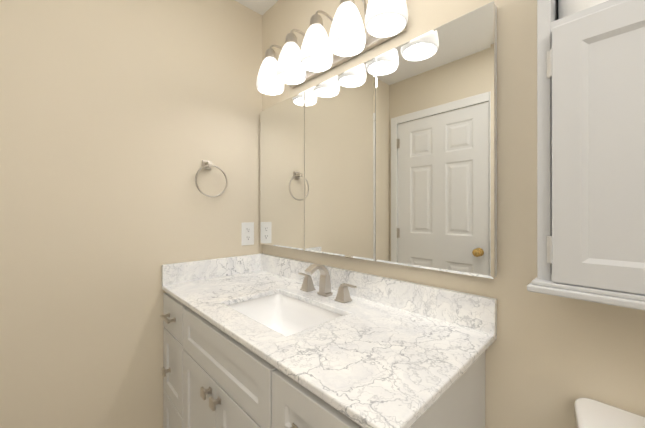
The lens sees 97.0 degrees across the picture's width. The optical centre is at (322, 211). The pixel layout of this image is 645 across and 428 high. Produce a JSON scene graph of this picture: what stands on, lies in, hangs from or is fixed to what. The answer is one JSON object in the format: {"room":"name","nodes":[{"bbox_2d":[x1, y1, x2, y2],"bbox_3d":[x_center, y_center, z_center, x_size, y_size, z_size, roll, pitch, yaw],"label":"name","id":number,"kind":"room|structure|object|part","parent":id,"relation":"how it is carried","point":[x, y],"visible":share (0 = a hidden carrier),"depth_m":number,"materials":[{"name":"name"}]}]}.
{"room":"bathroom","nodes":[
{"label":"bathroom","id":0,"kind":"room"},
{"bbox_2d":[0,0,261,427],"bbox_3d":[-0.943,0.004,1.290,1.480,2.440,0.100,0,0,-44],"label":"wall","id":1,"kind":"structure","parent":0,"point":[120,120],"depth_m":1.24,"materials":[{"name":"paint"}]},
{"bbox_2d":[162,254,259,284],"bbox_3d":[-0.575,0.304,1.554,0.536,0.100,0.021,0,0,-44],"label":"backsplash","id":2,"kind":"structure","parent":1,"relation":"attached to","point":[172,274],"depth_m":1.51,"materials":[{"name":"white stone"}]},
{"bbox_2d":[195,160,227,196],"bbox_3d":[-0.595,-0.175,1.516,0.173,0.198,0.054,0,0,-44],"label":"towel ring","id":3,"kind":"object","parent":1,"relation":"attached to","point":[207,165],"visible":1,"depth_m":1.51,"materials":[{"name":"silver metal"}]},
{"bbox_3d":[-0.604,-0.251,1.507,0.048,0.048,0.054,0,0,-44],"label":"post","id":4,"kind":"part","parent":3,"relation":"part of","materials":[{"name":"silver metal"}]},
{"bbox_2d":[241,222,253,245],"bbox_3d":[-0.443,0.130,1.693,0.082,0.135,0.007,0,0,-44],"label":"electrical outlet plate","id":5,"kind":"object","parent":1,"relation":"attached to","point":[247,233],"visible":1,"depth_m":1.69,"materials":[{"name":"white plastic"}]},
{"bbox_2d":[235,0,277,14],"bbox_3d":[-0.096,-1.266,0.406,1.680,0.100,2.550,0,0,-44],"label":"ceiling","id":6,"kind":"structure","parent":0,"point":[261,7],"depth_m":1.67,"materials":[{"name":"white paint"}]},
{"bbox_2d":[262,0,644,427],"bbox_3d":[0.475,0.004,0.951,0.100,2.440,2.550,0,0,-44],"label":"wall","id":7,"kind":"structure","parent":0,"point":[550,360],"depth_m":0.80,"materials":[{"name":"paint"}]},
{"bbox_2d":[256,0,407,94],"bbox_3d":[0.003,-0.732,1.212,0.218,0.242,0.819,0,0,-44],"label":"sconce","id":8,"kind":"object","parent":7,"relation":"attached to","point":[349,39],"visible":1,"depth_m":1.13,"materials":[{"name":"white glass"}]},
{"bbox_3d":[-0.261,-0.689,1.431,0.139,0.157,0.139,0,0,-44],"label":"lamp shade","id":9,"kind":"part","parent":8,"relation":"part of","materials":[{"name":"white glass"}]},
{"bbox_3d":[-0.226,-0.772,1.464,0.157,0.163,0.060,0,0,-44],"label":"arm","id":10,"kind":"part","parent":8,"relation":"part of"},
{"bbox_3d":[-0.143,-0.689,1.308,0.139,0.157,0.139,0,0,-44],"label":"lamp shade","id":11,"kind":"part","parent":8,"relation":"part of","materials":[{"name":"white glass"}]},
{"bbox_3d":[-0.108,-0.772,1.342,0.157,0.163,0.060,0,0,-44],"label":"arm","id":12,"kind":"part","parent":8,"relation":"part of"},
{"bbox_3d":[-0.026,-0.689,1.185,0.139,0.157,0.139,0,0,-44],"label":"lamp shade","id":13,"kind":"part","parent":8,"relation":"part of","materials":[{"name":"white glass"}]},
{"bbox_3d":[0.009,-0.772,1.219,0.157,0.163,0.060,0,0,-44],"label":"arm","id":14,"kind":"part","parent":8,"relation":"part of"},
{"bbox_3d":[0.092,-0.690,1.062,0.139,0.157,0.139,0,0,-44],"label":"lamp shade","id":15,"kind":"part","parent":8,"relation":"part of","materials":[{"name":"white glass"}]},
{"bbox_3d":[0.127,-0.772,1.096,0.157,0.163,0.060,0,0,-44],"label":"arm","id":16,"kind":"part","parent":8,"relation":"part of"},
{"bbox_3d":[0.209,-0.690,0.939,0.139,0.157,0.139,0,0,-44],"label":"lamp shade","id":17,"kind":"part","parent":8,"relation":"part of","materials":[{"name":"white glass"}]},
{"bbox_2d":[260,1,496,278],"bbox_3d":[0.068,-0.205,1.275,0.036,0.792,1.249,0,0,-44],"label":"mirror cabinet","id":18,"kind":"object","parent":7,"relation":"attached to","point":[389,156],"visible":0.92,"depth_m":1.03,"materials":[{"name":"metal"}]},
{"bbox_3d":[-0.232,-0.205,1.568,0.006,0.792,0.412,0,0,-44],"label":"mirror panel","id":19,"kind":"part","parent":18,"relation":"part of","materials":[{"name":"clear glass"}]},
{"bbox_3d":[0.059,-0.205,1.263,0.006,0.792,0.426,0,0,-44],"label":"mirror panel","id":20,"kind":"part","parent":18,"relation":"part of","materials":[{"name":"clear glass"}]},
{"bbox_3d":[0.348,-0.205,0.961,0.006,0.792,0.408,0,0,-44],"label":"mirror panel","id":21,"kind":"part","parent":18,"relation":"part of","materials":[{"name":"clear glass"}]},
{"bbox_2d":[260,253,496,332],"bbox_3d":[0.061,0.304,1.292,0.020,0.100,1.280,0,0,-44],"label":"backsplash","id":22,"kind":"structure","parent":7,"relation":"attached to","point":[474,311],"depth_m":1.01,"materials":[{"name":"white stone"}]},
{"bbox_2d":[527,0,644,310],"bbox_3d":[0.720,-0.243,0.437,0.252,0.807,0.628,0,0,-44],"label":"cabinet","id":23,"kind":"object","parent":7,"relation":"attached to","point":[590,150],"visible":1,"depth_m":0.52,"materials":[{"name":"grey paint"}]},
{"bbox_3d":[0.720,0.153,0.436,0.252,0.014,0.628,0,0,-44],"label":"mould","id":24,"kind":"part","parent":23,"relation":"part of","materials":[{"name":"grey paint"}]},
{"bbox_3d":[0.723,0.142,0.439,0.245,0.008,0.614,0,0,-44],"label":"mould","id":25,"kind":"part","parent":23,"relation":"part of","materials":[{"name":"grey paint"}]},
{"bbox_3d":[-0.096,1.274,0.404,1.680,0.100,2.550,0,0,-44],"label":"floor","id":26,"kind":"structure","parent":0,"visible":0},
{"bbox_2d":[160,289,496,427],"bbox_3d":[-0.144,0.799,1.092,0.592,0.850,1.284,0,0,-44],"label":"bathroom vanity","id":27,"kind":"object","parent":26,"relation":"on","point":[211,379],"depth_m":0.83,"materials":[{"name":"white paint"}]},
{"bbox_3d":[-0.691,0.704,1.263,0.030,0.032,0.032,0,0,-44],"label":"knob","id":28,"kind":"part","parent":27,"relation":"part of","materials":[{"name":"silver metal"}]},
{"bbox_3d":[-0.686,0.472,1.268,0.034,0.018,0.110,0,0,-44],"label":"handle","id":29,"kind":"part","parent":27,"relation":"part of","materials":[{"name":"silver metal"}]},
{"bbox_3d":[-0.666,0.998,1.286,0.021,0.273,0.274,0,0,-44],"label":"drawer","id":30,"kind":"part","parent":27,"relation":"part of","materials":[{"name":"white paint"}]},
{"bbox_3d":[-0.666,0.707,1.286,0.021,0.299,0.274,0,0,-44],"label":"drawer","id":31,"kind":"part","parent":27,"relation":"part of","materials":[{"name":"white paint"}]},
{"bbox_3d":[-0.666,0.472,1.287,0.021,0.160,0.274,0,0,-44],"label":"drawer","id":32,"kind":"part","parent":27,"relation":"part of","materials":[{"name":"white paint"}]},
{"bbox_3d":[-0.457,0.851,1.067,0.021,0.567,0.320,0,0,-44],"label":"door","id":33,"kind":"part","parent":27,"relation":"part of","materials":[{"name":"white paint"}]},
{"bbox_3d":[-0.391,0.607,0.962,0.030,0.032,0.032,0,0,-44],"label":"knob","id":34,"kind":"part","parent":27,"relation":"part of","materials":[{"name":"silver metal"}]},
{"bbox_3d":[-0.342,0.607,0.910,0.030,0.032,0.032,0,0,-44],"label":"knob","id":35,"kind":"part","parent":27,"relation":"part of","materials":[{"name":"silver metal"}]},
{"bbox_3d":[-0.234,0.850,0.834,0.021,0.567,0.320,0,0,-44],"label":"door","id":36,"kind":"part","parent":27,"relation":"part of","materials":[{"name":"white paint"}]},
{"bbox_3d":[-0.010,0.473,0.600,0.021,0.157,0.314,0,0,-44],"label":"drawer","id":37,"kind":"part","parent":27,"relation":"part of","materials":[{"name":"white paint"}]},
{"bbox_2d":[162,269,495,427],"bbox_3d":[-0.133,0.364,1.106,0.557,0.020,1.280,0,0,-44],"label":"countertop","id":38,"kind":"structure","parent":27,"relation":"on","point":[382,364],"depth_m":0.76,"materials":[{"name":"white stone"}]},
{"bbox_2d":[224,289,343,336],"bbox_3d":[-0.151,0.457,1.062,0.336,0.190,0.490,0,0,-44],"label":"sink","id":39,"kind":"object","parent":38,"relation":"in","point":[286,313],"depth_m":1.23,"materials":[{"name":"white ceramic"}]},
{"bbox_2d":[296,263,359,300],"bbox_3d":[-0.017,0.286,1.192,0.123,0.136,0.344,0,0,-44],"label":"faucet","id":40,"kind":"object","parent":38,"relation":"on","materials":[{"name":"silver metal"}]},
{"bbox_2d":[574,398,644,427],"bbox_3d":[0.541,0.834,0.275,0.725,0.778,0.502,0,0,-44],"label":"toilet","id":41,"kind":"object","parent":26,"relation":"on","point":[590,413],"visible":0.98,"depth_m":0.62,"materials":[{"name":"white ceramic"}]}
]}

